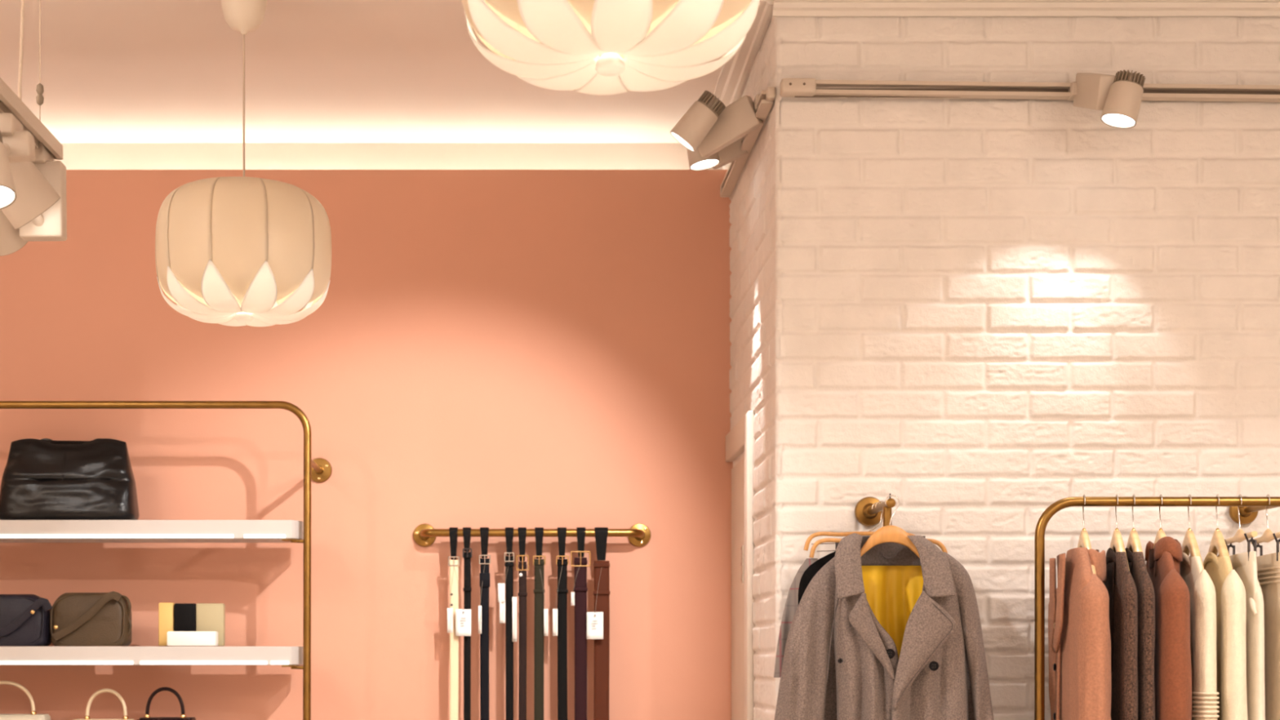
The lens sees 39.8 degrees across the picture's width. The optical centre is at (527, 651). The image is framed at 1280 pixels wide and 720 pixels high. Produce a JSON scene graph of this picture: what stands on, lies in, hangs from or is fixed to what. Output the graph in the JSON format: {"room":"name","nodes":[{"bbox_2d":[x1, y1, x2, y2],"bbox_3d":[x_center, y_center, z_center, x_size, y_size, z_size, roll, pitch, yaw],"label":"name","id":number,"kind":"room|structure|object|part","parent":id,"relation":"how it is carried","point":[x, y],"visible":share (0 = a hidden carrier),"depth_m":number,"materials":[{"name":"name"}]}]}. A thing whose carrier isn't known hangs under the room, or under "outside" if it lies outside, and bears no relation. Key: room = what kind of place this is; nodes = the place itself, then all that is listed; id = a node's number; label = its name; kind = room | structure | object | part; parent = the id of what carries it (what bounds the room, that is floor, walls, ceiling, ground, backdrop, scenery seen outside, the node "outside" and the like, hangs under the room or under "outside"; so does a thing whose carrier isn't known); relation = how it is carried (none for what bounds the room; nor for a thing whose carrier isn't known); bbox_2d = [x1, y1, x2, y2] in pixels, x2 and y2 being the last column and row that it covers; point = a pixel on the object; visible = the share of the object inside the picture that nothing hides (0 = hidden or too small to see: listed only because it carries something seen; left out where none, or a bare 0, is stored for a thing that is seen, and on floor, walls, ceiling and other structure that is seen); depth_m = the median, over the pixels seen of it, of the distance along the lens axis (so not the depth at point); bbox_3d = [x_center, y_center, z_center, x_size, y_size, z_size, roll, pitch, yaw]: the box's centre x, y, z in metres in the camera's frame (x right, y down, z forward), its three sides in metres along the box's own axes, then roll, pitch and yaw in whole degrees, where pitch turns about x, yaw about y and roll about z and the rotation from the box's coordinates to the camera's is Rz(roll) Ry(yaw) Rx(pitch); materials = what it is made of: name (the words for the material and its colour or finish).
{"room":"clothing store","nodes":[
{"label":"clothing store","id":0,"kind":"room"},
{"bbox_2d":[0,0,722,143],"bbox_3d":[0.050,-1.730,1.400,6.900,0.100,9.600,0,0,0],"label":"ceiling","id":1,"kind":"structure","parent":0,"point":[113,71],"depth_m":5.20,"materials":[{"name":"paint"}]},
{"bbox_2d":[0,0,62,159],"bbox_3d":[-0.891,-1.302,2.654,0.036,0.756,1.308,0,0,0],"label":"track","id":2,"kind":"object","parent":1,"relation":"hanging from","point":[10,103],"visible":0.88,"depth_m":3.12,"materials":[{"name":"beige metal"}]},
{"bbox_2d":[0,208,27,256],"bbox_3d":[-0.981,-0.841,3.267,0.134,0.194,0.184,0,0,0],"label":"track spotlight","id":3,"kind":"object","parent":2,"relation":"attached to","point":[11,242],"visible":0.28,"depth_m":3.28,"materials":[{"name":"beige metal"}]},
{"bbox_2d":[0,113,35,208],"bbox_3d":[-0.895,-0.822,2.947,0.103,0.174,0.176,0,0,0],"label":"track spotlight","id":4,"kind":"object","parent":2,"relation":"attached to","point":[17,144],"visible":1,"depth_m":2.97,"materials":[{"name":"beige metal"}]},
{"bbox_2d":[0,130,3,143],"bbox_3d":[-0.908,-0.847,2.922,0.076,0.052,0.076,0,0,0],"label":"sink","id":5,"kind":"object","parent":4,"relation":"in","point":[1,131],"depth_m":2.93,"materials":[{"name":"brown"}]},
{"bbox_3d":[-0.895,-1.315,3.120,0.018,0.730,0.006,0,0,0],"label":"power cord","id":6,"kind":"part","parent":2,"relation":"part of","materials":[{"name":"beige plastic"}]},
{"bbox_2d":[0,142,66,241],"bbox_3d":[-0.915,-0.847,3.190,0.148,0.180,0.229,0,0,0],"label":"track spotlight","id":7,"kind":"object","parent":2,"relation":"attached to","point":[38,211],"visible":0.7,"depth_m":3.23,"materials":[{"name":"beige metal"}]},
{"bbox_2d":[155,0,331,326],"bbox_3d":[-0.722,-1.259,4.470,0.442,0.840,0.439,0,0,0],"label":"pendant lamp","id":8,"kind":"object","parent":1,"relation":"hanging from","point":[230,251],"visible":1,"depth_m":4.31,"materials":[{"name":"beige plastic"}]},
{"bbox_3d":[-0.840,-1.021,4.515,0.205,0.318,0.141,0,0,0],"label":"shade panel","id":9,"kind":"part","parent":8,"relation":"part of","materials":[{"name":"white fabric"}]},
{"bbox_3d":[-0.838,-1.021,4.394,0.203,0.318,0.148,0,0,0],"label":"shade panel","id":10,"kind":"part","parent":8,"relation":"part of","materials":[{"name":"white fabric"}]},
{"bbox_3d":[-0.767,-1.021,4.342,0.203,0.318,0.138,0,0,-40],"label":"shade panel","id":11,"kind":"part","parent":8,"relation":"part of","materials":[{"name":"white fabric"}]},
{"bbox_3d":[-0.829,-1.021,4.553,0.138,0.318,0.203,0,0,-22],"label":"shade panel","id":12,"kind":"part","parent":8,"relation":"part of","materials":[{"name":"white fabric"}]},
{"bbox_3d":[-0.702,-1.021,4.351,0.145,0.318,0.202,0,0,0],"label":"shade panel","id":13,"kind":"part","parent":8,"relation":"part of","materials":[{"name":"white fabric"}]},
{"bbox_3d":[-0.741,-1.021,4.589,0.145,0.318,0.202,0,0,0],"label":"shade panel","id":14,"kind":"part","parent":8,"relation":"part of","materials":[{"name":"white paper"}]},
{"bbox_3d":[-0.722,-1.381,4.470,0.005,0.397,0.005,0,0,-22],"label":"cord","id":15,"kind":"part","parent":8,"relation":"part of","materials":[{"name":"beige plastic"}]},
{"bbox_3d":[-0.676,-1.021,4.598,0.203,0.318,0.138,0,0,-40],"label":"shade panel","id":16,"kind":"part","parent":8,"relation":"part of","materials":[{"name":"beige plastic"}]},
{"bbox_3d":[-0.614,-1.021,4.387,0.138,0.318,0.203,0,0,-22],"label":"shade panel","id":17,"kind":"part","parent":8,"relation":"part of","materials":[{"name":"white fabric"}]},
{"bbox_3d":[-0.605,-1.021,4.546,0.203,0.318,0.148,0,0,0],"label":"shade panel","id":18,"kind":"part","parent":8,"relation":"part of","materials":[{"name":"white paper"}]},
{"bbox_3d":[-0.603,-1.021,4.425,0.205,0.318,0.141,0,0,0],"label":"shade panel","id":19,"kind":"part","parent":8,"relation":"part of","materials":[{"name":"white fabric"}]},
{"bbox_2d":[461,0,759,95],"bbox_3d":[0.118,-1.254,2.520,0.440,0.850,0.442,0,0,0],"label":"pendant lamp","id":20,"kind":"object","parent":1,"relation":"hanging from","point":[601,47],"visible":1,"depth_m":2.45,"materials":[{"name":"white fabric"}]},
{"bbox_3d":[-0.001,-1.011,2.509,0.202,0.318,0.145,0,0,0],"label":"shade panel","id":21,"kind":"part","parent":20,"relation":"part of","materials":[{"name":"white fabric"}]},
{"bbox_3d":[0.031,-1.011,2.416,0.203,0.318,0.138,0,0,-20],"label":"shade panel","id":22,"kind":"part","parent":20,"relation":"part of","materials":[{"name":"beige plastic"}]},
{"bbox_3d":[0.004,-1.011,2.609,0.203,0.318,0.168,0,0,0],"label":"shade panel","id":23,"kind":"part","parent":20,"relation":"part of","materials":[{"name":"white fabric"}]},
{"bbox_3d":[0.046,-1.011,2.637,0.142,0.318,0.203,0,0,0],"label":"shade panel","id":24,"kind":"part","parent":20,"relation":"part of","materials":[{"name":"white fabric"}]},
{"bbox_3d":[0.065,-1.011,2.401,0.139,0.318,0.205,0,0,0],"label":"shade panel","id":25,"kind":"part","parent":20,"relation":"part of","materials":[{"name":"white fabric"}]},
{"bbox_3d":[0.171,-1.011,2.639,0.139,0.318,0.205,0,0,0],"label":"shade panel","id":26,"kind":"part","parent":20,"relation":"part of","materials":[{"name":"white fabric"}]},
{"bbox_3d":[0.190,-1.011,2.403,0.142,0.318,0.203,0,0,0],"label":"shade panel","id":27,"kind":"part","parent":20,"relation":"part of","materials":[{"name":"beige plastic"}]},
{"bbox_3d":[0.205,-1.011,2.624,0.203,0.318,0.138,0,0,-20],"label":"shade panel","id":28,"kind":"part","parent":20,"relation":"part of","materials":[{"name":"beige plastic"}]},
{"bbox_3d":[0.232,-1.011,2.431,0.203,0.318,0.168,0,0,0],"label":"shade panel","id":29,"kind":"part","parent":20,"relation":"part of","materials":[{"name":"beige plastic"}]},
{"bbox_2d":[0,169,733,719],"bbox_3d":[-1.281,-0.063,5.580,3.858,2.927,0.020,0,0,0],"label":"wall","id":30,"kind":"structure","parent":0,"point":[491,348],"depth_m":5.57,"materials":[{"name":"pink paint"}]},
{"bbox_2d":[0,400,332,719],"bbox_3d":[-1.469,0.174,5.410,1.698,1.851,0.317,0,0,0],"label":"display rack","id":31,"kind":"object","parent":30,"relation":"attached to","point":[317,469],"visible":1,"depth_m":5.26,"materials":[{"name":"gold metal"}]},
{"bbox_2d":[0,680,50,719],"bbox_3d":[-1.627,0.224,5.378,0.333,0.272,0.114,0,0,0],"label":"bag","id":32,"kind":"object","parent":31,"relation":"on","point":[33,716],"visible":1,"depth_m":5.36,"materials":[{"name":"beige leather"}]},
{"bbox_3d":[-1.603,0.140,5.383,0.192,0.106,0.011,0,0,0],"label":"handle","id":33,"kind":"part","parent":32,"relation":"part of","materials":[{"name":"beige leather"}]},
{"bbox_2d":[0,594,52,645],"bbox_3d":[-1.599,-0.097,5.364,0.328,0.158,0.129,0,0,0],"label":"shoulder bag","id":34,"kind":"object","parent":31,"relation":"on","point":[24,619],"visible":0.88,"depth_m":5.32,"materials":[{"name":"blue leather"}]},
{"bbox_2d":[0,438,139,519],"bbox_3d":[-1.399,-0.524,5.363,0.419,0.255,0.170,0,0,0],"label":"handbag","id":35,"kind":"object","parent":31,"relation":"on","point":[44,478],"visible":0.98,"depth_m":5.31,"materials":[{"name":"black leather"}]},
{"bbox_2d":[49,591,132,645],"bbox_3d":[-1.328,-0.101,5.364,0.246,0.165,0.129,0,0,0],"label":"shoulder bag","id":36,"kind":"object","parent":31,"relation":"on","point":[77,619],"visible":1,"depth_m":5.32,"materials":[{"name":"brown leather"}]},
{"bbox_2d":[72,688,133,719],"bbox_3d":[-1.298,0.236,5.378,0.187,0.248,0.114,0,0,0],"label":"bag","id":37,"kind":"object","parent":31,"relation":"on","point":[86,717],"visible":1,"depth_m":5.38,"materials":[{"name":"beige leather"}]},
{"bbox_3d":[-1.290,0.160,5.383,0.128,0.096,0.011,0,0,0],"label":"handle","id":38,"kind":"part","parent":37,"relation":"part of","materials":[{"name":"beige leather"}]},
{"bbox_2d":[0,646,302,665],"bbox_3d":[-1.469,0.011,5.359,1.580,0.056,0.199,0,0,0],"label":"shelf","id":39,"kind":"object","parent":31,"relation":"attached to","point":[9,655],"depth_m":5.26,"materials":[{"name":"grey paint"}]},
{"bbox_2d":[0,520,303,542],"bbox_3d":[-1.469,-0.367,5.359,1.580,0.056,0.199,0,0,0],"label":"shelf","id":40,"kind":"object","parent":31,"relation":"attached to","point":[11,531],"depth_m":5.26,"materials":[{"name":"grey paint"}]},
{"bbox_2d":[158,602,174,645],"bbox_3d":[-1.104,-0.085,5.381,0.045,0.132,0.035,0,0,0],"label":"gift box","id":41,"kind":"object","parent":31,"relation":"on","point":[166,610],"visible":0.94,"depth_m":5.36,"materials":[{"name":"yellow cardboard"}]},
{"bbox_2d":[137,687,195,719],"bbox_3d":[-1.102,0.233,5.378,0.172,0.253,0.114,0,0,0],"label":"bag","id":42,"kind":"object","parent":31,"relation":"on","point":[147,717],"visible":1,"depth_m":5.38,"materials":[{"name":"black leather"}]},
{"bbox_3d":[-1.110,0.155,5.383,0.121,0.096,0.011,0,0,0],"label":"handle","id":43,"kind":"part","parent":42,"relation":"part of","materials":[{"name":"black leather"}]},
{"bbox_2d":[173,603,195,631],"bbox_3d":[-1.045,-0.083,5.376,0.064,0.130,0.035,0,0,0],"label":"gift box","id":44,"kind":"object","parent":31,"relation":"on","point":[184,614],"visible":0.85,"depth_m":5.36,"materials":[{"name":"black cardboard"}]},
{"bbox_2d":[167,631,217,645],"bbox_3d":[-1.010,-0.040,5.298,0.145,0.044,0.050,0,0,0],"label":"box","id":45,"kind":"object","parent":31,"relation":"on","point":[174,637],"visible":1,"depth_m":5.27,"materials":[{"name":"white cardboard"}]},
{"bbox_2d":[195,603,225,645],"bbox_3d":[-0.970,-0.083,5.381,0.083,0.130,0.035,0,0,0],"label":"gift box","id":46,"kind":"object","parent":31,"relation":"on","point":[209,616],"visible":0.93,"depth_m":5.36,"materials":[{"name":"beige cardboard"}]},
{"bbox_3d":[-0.659,-0.575,5.412,0.018,0.018,0.297,0,0,0],"label":"wall arm","id":47,"kind":"part","parent":31,"relation":"part of","materials":[{"name":"gold metal"}]},
{"bbox_2d":[53,142,723,169],"bbox_3d":[-1.131,-1.390,5.810,4.138,0.580,0.006,0,0,0],"label":"cove","id":48,"kind":"object","parent":30,"relation":"attached to","point":[87,156],"visible":0.1,"depth_m":5.81,"materials":[{"name":"white paint"}]},
{"bbox_2d":[413,523,650,546],"bbox_3d":[0.013,-0.369,5.526,0.752,0.074,0.086,0,0,0],"label":"rail","id":49,"kind":"object","parent":30,"relation":"attached to","point":[424,535],"visible":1,"depth_m":5.49,"materials":[{"name":"gold metal"}]},
{"bbox_2d":[447,527,471,719],"bbox_3d":[-0.213,0.195,5.480,0.075,1.169,0.064,0,0,0],"label":"belt","id":50,"kind":"object","parent":49,"relation":"hanging from","point":[459,620],"visible":1,"depth_m":5.48,"materials":[{"name":"beige leather"}]},
{"bbox_2d":[462,527,471,719],"bbox_3d":[-0.189,0.184,5.491,0.029,1.147,0.042,0,0,0],"label":"belt","id":51,"kind":"object","parent":49,"relation":"hanging from","point":[467,555],"visible":1,"depth_m":5.48,"materials":[{"name":"black leather"}]},
{"bbox_2d":[478,527,490,719],"bbox_3d":[-0.135,0.210,5.482,0.038,1.199,0.060,0,0,0],"label":"belt","id":52,"kind":"object","parent":49,"relation":"hanging from","point":[484,575],"visible":1,"depth_m":5.48,"materials":[{"name":"black leather"}]},
{"bbox_2d":[497,527,514,719],"bbox_3d":[-0.063,0.187,5.481,0.043,1.152,0.070,0,0,23],"label":"belt","id":53,"kind":"object","parent":49,"relation":"hanging from","point":[505,606],"visible":1,"depth_m":5.47,"materials":[{"name":"black leather"}]},
{"bbox_2d":[512,527,528,719],"bbox_3d":[-0.023,0.192,5.482,0.052,1.162,0.060,0,0,0],"label":"belt","id":54,"kind":"object","parent":49,"relation":"hanging from","point":[522,593],"visible":1,"depth_m":5.47,"materials":[{"name":"black leather"}]},
{"bbox_2d":[533,527,547,719],"bbox_3d":[0.039,0.209,5.482,0.047,1.195,0.060,0,0,0],"label":"belt","id":55,"kind":"object","parent":49,"relation":"hanging from","point":[540,622],"visible":1,"depth_m":5.47,"materials":[{"name":"black"}]},
{"bbox_2d":[552,527,568,719],"bbox_3d":[0.102,0.181,5.482,0.050,1.141,0.060,0,0,0],"label":"belt","id":56,"kind":"object","parent":49,"relation":"hanging from","point":[559,615],"visible":1,"depth_m":5.48,"materials":[{"name":"black leather"}]},
{"bbox_2d":[570,527,591,719],"bbox_3d":[0.156,0.201,5.486,0.063,1.181,0.052,0,0,-23],"label":"belt","id":57,"kind":"object","parent":49,"relation":"hanging from","point":[579,597],"visible":1,"depth_m":5.48,"materials":[{"name":"black"}]},
{"bbox_2d":[586,527,609,719],"bbox_3d":[0.219,0.202,5.482,0.073,1.182,0.060,0,0,0],"label":"belt","id":58,"kind":"object","parent":49,"relation":"hanging from","point":[597,621],"visible":1,"depth_m":5.48,"materials":[{"name":"brown leather"}]},
{"bbox_2d":[733,450,744,466],"bbox_3d":[1.978,-0.138,5.266,2.660,3.075,1.462,0,0,0],"label":"wall pier","id":59,"kind":"object","parent":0,"point":[735,461],"visible":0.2,"depth_m":5.40,"materials":[{"name":"paint"}]},
{"bbox_2d":[725,410,755,719],"bbox_3d":[0.647,0.357,5.282,0.051,2.085,0.575,0,0,0],"label":"door","id":60,"kind":"structure","parent":59,"relation":"attached to","point":[740,438],"depth_m":5.24,"materials":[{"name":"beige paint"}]},
{"bbox_2d":[722,16,782,431],"bbox_3d":[0.639,-1.181,5.148,0.020,0.993,1.243,0,0,-1],"label":"brick wall","id":61,"kind":"structure","parent":0,"point":[754,348],"depth_m":4.90,"materials":[{"name":"white brick"}]},
{"bbox_2d":[713,0,773,106],"bbox_3d":[0.598,-1.669,5.053,0.080,0.022,1.093,0,0,0],"label":"trim","id":62,"kind":"structure","parent":61,"relation":"attached to","point":[734,75],"depth_m":4.98,"materials":[{"name":"white paint"}]},
{"bbox_2d":[720,86,775,197],"bbox_3d":[0.621,-1.444,5.029,0.033,0.046,1.011,0,0,0],"label":"track","id":63,"kind":"object","parent":61,"relation":"attached to","point":[765,100],"visible":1,"depth_m":4.95,"materials":[{"name":"beige metal"}]},
{"bbox_2d":[670,90,763,157],"bbox_3d":[0.509,-1.415,4.724,0.260,0.158,0.150,0,0,0],"label":"track spotlight","id":64,"kind":"object","parent":63,"relation":"attached to","point":[708,126],"visible":0.92,"depth_m":4.69,"materials":[{"name":"beige metal"}]},
{"bbox_2d":[697,90,725,117],"bbox_3d":[0.487,-1.457,4.686,0.078,0.073,0.075,0,0,0],"label":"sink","id":65,"kind":"object","parent":64,"relation":"in","point":[708,105],"depth_m":4.66,"materials":[{"name":"brown"}]},
{"bbox_2d":[686,137,748,170],"bbox_3d":[0.551,-1.425,4.979,0.160,0.138,0.227,0,0,30],"label":"track spotlight","id":66,"kind":"object","parent":63,"relation":"attached to","point":[731,153],"visible":0.42,"depth_m":4.97,"materials":[{"name":"beige metal"}]},
{"bbox_2d":[752,385,782,719],"bbox_3d":[0.645,-0.152,4.758,0.019,1.065,0.462,0,0,0],"label":"brick wall","id":67,"kind":"structure","parent":61,"relation":"attached to","point":[766,633],"depth_m":4.74,"materials":[{"name":"white brick"}]},
{"bbox_2d":[775,16,1279,719],"bbox_3d":[1.638,-0.649,4.529,2.000,2.058,0.019,0,0,0],"label":"brick wall","id":68,"kind":"structure","parent":0,"point":[996,313],"depth_m":4.53,"materials":[{"name":"white brick"}]},
{"bbox_2d":[854,493,895,526],"bbox_3d":[0.876,-0.351,4.384,0.076,0.095,0.266,0,0,0],"label":"bracket","id":69,"kind":"object","parent":68,"relation":"attached to","point":[864,514],"visible":0.98,"depth_m":4.50,"materials":[{"name":"gold metal"}]},
{"bbox_2d":[773,558,817,677],"bbox_3d":[0.857,0.163,4.457,0.473,0.836,0.064,0,0,0],"label":"coat","id":70,"kind":"object","parent":69,"relation":"hanging from","point":[792,602],"visible":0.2,"depth_m":4.44,"materials":[{"name":"grey fabric"}]},
{"bbox_2d":[803,502,915,551],"bbox_3d":[0.841,-0.314,4.410,0.301,0.122,0.011,0,0,0],"label":"hanger","id":71,"kind":"object","parent":69,"relation":"hanging from","point":[811,536],"visible":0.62,"depth_m":4.40,"materials":[{"name":"brown wood"}]},
{"bbox_2d":[798,551,835,604],"bbox_3d":[0.889,0.155,4.398,0.429,0.835,0.055,0,0,0],"label":"jacket","id":72,"kind":"object","parent":71,"relation":"hanging from","point":[815,566],"visible":0.05,"depth_m":4.39,"materials":[{"name":"black fabric"}]},
{"bbox_3d":[0.841,-0.277,4.410,0.301,0.049,0.011,0,0,0],"label":"arm","id":73,"kind":"part","parent":71,"relation":"part of","materials":[{"name":"brown wood"}]},
{"bbox_2d":[808,501,947,558],"bbox_3d":[0.870,-0.304,4.366,0.346,0.142,0.011,0,0,0],"label":"hanger","id":74,"kind":"object","parent":69,"relation":"hanging from","point":[817,543],"visible":0.3,"depth_m":4.36,"materials":[{"name":"brown wood"}]},
{"bbox_3d":[0.870,-0.258,4.366,0.346,0.050,0.011,0,0,0],"label":"arm","id":75,"kind":"part","parent":74,"relation":"part of","materials":[{"name":"brown wood"}]},
{"bbox_3d":[0.877,-0.329,4.295,0.021,0.051,0.021,0,0,0],"label":"drop post","id":76,"kind":"part","parent":69,"relation":"part of","materials":[{"name":"gold metal"}]},
{"bbox_2d":[860,494,919,558],"bbox_3d":[0.872,-0.301,4.235,0.154,0.155,0.016,0,0,0],"label":"hanger","id":77,"kind":"object","parent":69,"relation":"hanging from","point":[890,533],"visible":0.96,"depth_m":4.23,"materials":[{"name":"brown wood"}]},
{"bbox_2d":[773,533,993,719],"bbox_3d":[0.865,0.278,4.254,0.606,1.128,0.218,0,0,0],"label":"coat","id":78,"kind":"object","parent":77,"relation":"hanging from","point":[888,632],"visible":0.99,"depth_m":4.22,"materials":[{"name":"grey fabric"}]},
{"bbox_3d":[0.872,-0.264,4.235,0.154,0.082,0.016,0,0,0],"label":"arm","id":79,"kind":"part","parent":77,"relation":"part of","materials":[{"name":"brown wood"}]},
{"bbox_2d":[772,0,1279,16],"bbox_3d":[1.964,-1.648,4.503,2.672,0.035,0.040,0,0,0],"label":"trim","id":80,"kind":"structure","parent":68,"relation":"attached to","point":[780,7],"depth_m":4.50,"materials":[{"name":"white paint"}]},
{"bbox_2d":[779,78,1279,102],"bbox_3d":[1.598,-1.433,4.498,1.904,0.059,0.042,0,0,0],"label":"track","id":81,"kind":"object","parent":68,"relation":"attached to","point":[788,87],"visible":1,"depth_m":4.49,"materials":[{"name":"beige metal"}]},
{"bbox_2d":[1066,69,1145,128],"bbox_3d":[1.433,-1.383,4.407,0.106,0.178,0.246,0,0,-22],"label":"track spotlight","id":82,"kind":"object","parent":81,"relation":"attached to","point":[1119,96],"visible":1,"depth_m":4.33,"materials":[{"name":"beige metal"}]},
{"bbox_2d":[1113,69,1145,88],"bbox_3d":[1.479,-1.403,4.333,0.078,0.049,0.074,0,0,0],"label":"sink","id":83,"kind":"object","parent":82,"relation":"in","point":[1124,79],"depth_m":4.31,"materials":[{"name":"brown"}]},
{"bbox_3d":[0.050,1.450,1.400,6.900,0.100,9.600,0,0,0],"label":"floor","id":84,"kind":"structure","parent":0,"visible":0},
{"bbox_2d":[1034,496,1279,719],"bbox_3d":[1.810,0.500,4.367,1.210,1.799,0.300,0,0,0],"label":"rail","id":85,"kind":"object","parent":84,"relation":"on","point":[1248,510],"visible":0.98,"depth_m":4.24,"materials":[{"name":"gold metal"}]},
{"bbox_2d":[1077,493,1096,574],"bbox_3d":[1.342,-0.249,4.247,0.021,0.264,0.370,0,0,10],"label":"hanger","id":86,"kind":"object","parent":85,"relation":"hanging from","point":[1084,540],"visible":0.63,"depth_m":4.22,"materials":[{"name":"brown wood"}]},
{"bbox_2d":[1048,547,1111,719],"bbox_3d":[1.328,0.228,4.239,0.128,0.950,0.470,0,0,10],"label":"coat","id":87,"kind":"object","parent":86,"relation":"hanging from","point":[1079,638],"visible":1,"depth_m":4.10,"materials":[{"name":"pink fabric"}]},
{"bbox_3d":[1.342,-0.206,4.247,0.021,0.177,0.370,0,0,10],"label":"arm","id":88,"kind":"part","parent":86,"relation":"part of","materials":[{"name":"brown wood"}]},
{"bbox_2d":[1109,493,1129,571],"bbox_3d":[1.421,-0.249,4.247,0.021,0.264,0.370,0,0,10],"label":"hanger","id":89,"kind":"object","parent":85,"relation":"hanging from","point":[1117,544],"visible":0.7,"depth_m":4.22,"materials":[{"name":"brown wood"}]},
{"bbox_3d":[1.421,-0.206,4.247,0.021,0.177,0.370,0,0,10],"label":"arm","id":90,"kind":"part","parent":89,"relation":"part of","materials":[{"name":"brown wood"}]},
{"bbox_2d":[1103,547,1137,719],"bbox_3d":[1.420,0.156,4.246,0.042,0.815,0.451,0,0,10],"label":"sweater","id":91,"kind":"object","parent":89,"relation":"hanging from","point":[1120,584],"visible":0.66,"depth_m":4.07,"materials":[{"name":"black fabric"}]},
{"bbox_2d":[1126,493,1146,569],"bbox_3d":[1.461,-0.249,4.247,0.022,0.264,0.370,0,0,10],"label":"hanger","id":92,"kind":"object","parent":85,"relation":"hanging from","point":[1134,544],"visible":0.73,"depth_m":4.22,"materials":[{"name":"brown wood"}]},
{"bbox_3d":[1.461,-0.206,4.247,0.021,0.177,0.370,0,0,10],"label":"arm","id":93,"kind":"part","parent":92,"relation":"part of","materials":[{"name":"brown wood"}]},
{"bbox_2d":[1124,547,1155,719],"bbox_3d":[1.460,0.156,4.246,0.040,0.815,0.449,0,0,10],"label":"sweater","id":94,"kind":"object","parent":92,"relation":"hanging from","point":[1136,563],"visible":0.48,"depth_m":4.05,"materials":[{"name":"black fabric"}]},
{"bbox_2d":[1152,493,1165,548],"bbox_3d":[1.527,-0.249,4.247,0.021,0.264,0.370,0,0,10],"label":"hanger","id":95,"kind":"object","parent":85,"relation":"hanging from","point":[1160,534],"visible":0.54,"depth_m":4.24,"materials":[{"name":"brown wood"}]},
{"bbox_3d":[1.527,-0.206,4.247,0.021,0.177,0.370,0,0,10],"label":"arm","id":96,"kind":"part","parent":95,"relation":"part of","materials":[{"name":"brown wood"}]},
{"bbox_2d":[1144,536,1191,719],"bbox_3d":[1.525,0.215,4.229,0.085,0.976,0.486,0,0,10],"label":"sweater","id":97,"kind":"object","parent":95,"relation":"hanging from","point":[1172,653],"visible":0.71,"depth_m":4.02,"materials":[{"name":"orange fabric"}]},
{"bbox_2d":[1181,493,1204,569],"bbox_3d":[1.597,-0.249,4.247,0.021,0.264,0.370,0,0,10],"label":"hanger","id":98,"kind":"object","parent":85,"relation":"hanging from","point":[1189,544],"visible":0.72,"depth_m":4.22,"materials":[{"name":"brown wood"}]},
{"bbox_3d":[1.597,-0.206,4.247,0.021,0.177,0.370,0,0,10],"label":"arm","id":99,"kind":"part","parent":98,"relation":"part of","materials":[{"name":"brown wood"}]},
{"bbox_2d":[1179,551,1219,719],"bbox_3d":[1.587,0.127,4.238,0.059,0.737,0.453,0,0,8],"label":"sweater","id":100,"kind":"object","parent":98,"relation":"hanging from","point":[1201,587],"visible":0.66,"depth_m":4.04,"materials":[{"name":"beige fabric"}]},
{"bbox_2d":[1208,493,1233,569],"bbox_3d":[1.664,-0.249,4.247,0.022,0.264,0.370,0,0,10],"label":"hanger","id":101,"kind":"object","parent":85,"relation":"hanging from","point":[1217,544],"visible":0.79,"depth_m":4.22,"materials":[{"name":"brown wood"}]},
{"bbox_3d":[1.664,-0.206,4.247,0.021,0.177,0.370,0,0,10],"label":"arm","id":102,"kind":"part","parent":101,"relation":"part of","materials":[{"name":"brown wood"}]},
{"bbox_2d":[1203,551,1247,719],"bbox_3d":[1.666,0.127,4.236,0.060,0.737,0.453,0,0,11],"label":"sweater","id":103,"kind":"object","parent":101,"relation":"hanging from","point":[1230,592],"visible":0.52,"depth_m":4.04,"materials":[{"name":"beige fabric"}]},
{"bbox_2d":[1224,493,1257,560],"bbox_3d":[1.714,-0.297,4.248,0.028,0.168,0.300,0,0,10],"label":"hanger","id":104,"kind":"object","parent":85,"relation":"hanging from","point":[1240,535],"visible":0.89,"depth_m":4.22,"materials":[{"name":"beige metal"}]},
{"bbox_2d":[1229,551,1265,719],"bbox_3d":[1.717,0.191,4.234,0.047,0.852,0.356,0,0,10],"label":"trousers","id":105,"kind":"object","parent":104,"relation":"hanging from","point":[1246,570],"visible":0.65,"depth_m":4.08,"materials":[{"name":"beige fabric"}]},
{"bbox_3d":[1.700,0.187,4.110,0.038,0.740,0.108,0,0,10],"label":"leg","id":106,"kind":"part","parent":105,"relation":"part of","materials":[{"name":"beige fabric"}]},
{"bbox_3d":[1.835,-0.363,4.379,0.017,0.017,0.256,0,0,0],"label":"wall arm","id":107,"kind":"part","parent":85,"relation":"part of","materials":[{"name":"gold metal"}]},
{"bbox_2d":[1250,493,1279,560],"bbox_3d":[1.781,-0.297,4.248,0.028,0.168,0.300,0,0,10],"label":"hanger","id":108,"kind":"object","parent":85,"relation":"hanging from","point":[1268,535],"visible":0.86,"depth_m":4.23,"materials":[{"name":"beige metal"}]},
{"bbox_2d":[1256,552,1279,719],"bbox_3d":[1.787,0.117,4.247,0.052,0.700,0.330,0,0,9],"label":"skirt","id":109,"kind":"object","parent":108,"relation":"hanging from","point":[1268,566],"visible":0.5,"depth_m":4.16,"materials":[{"name":"fabric"}]}
]}

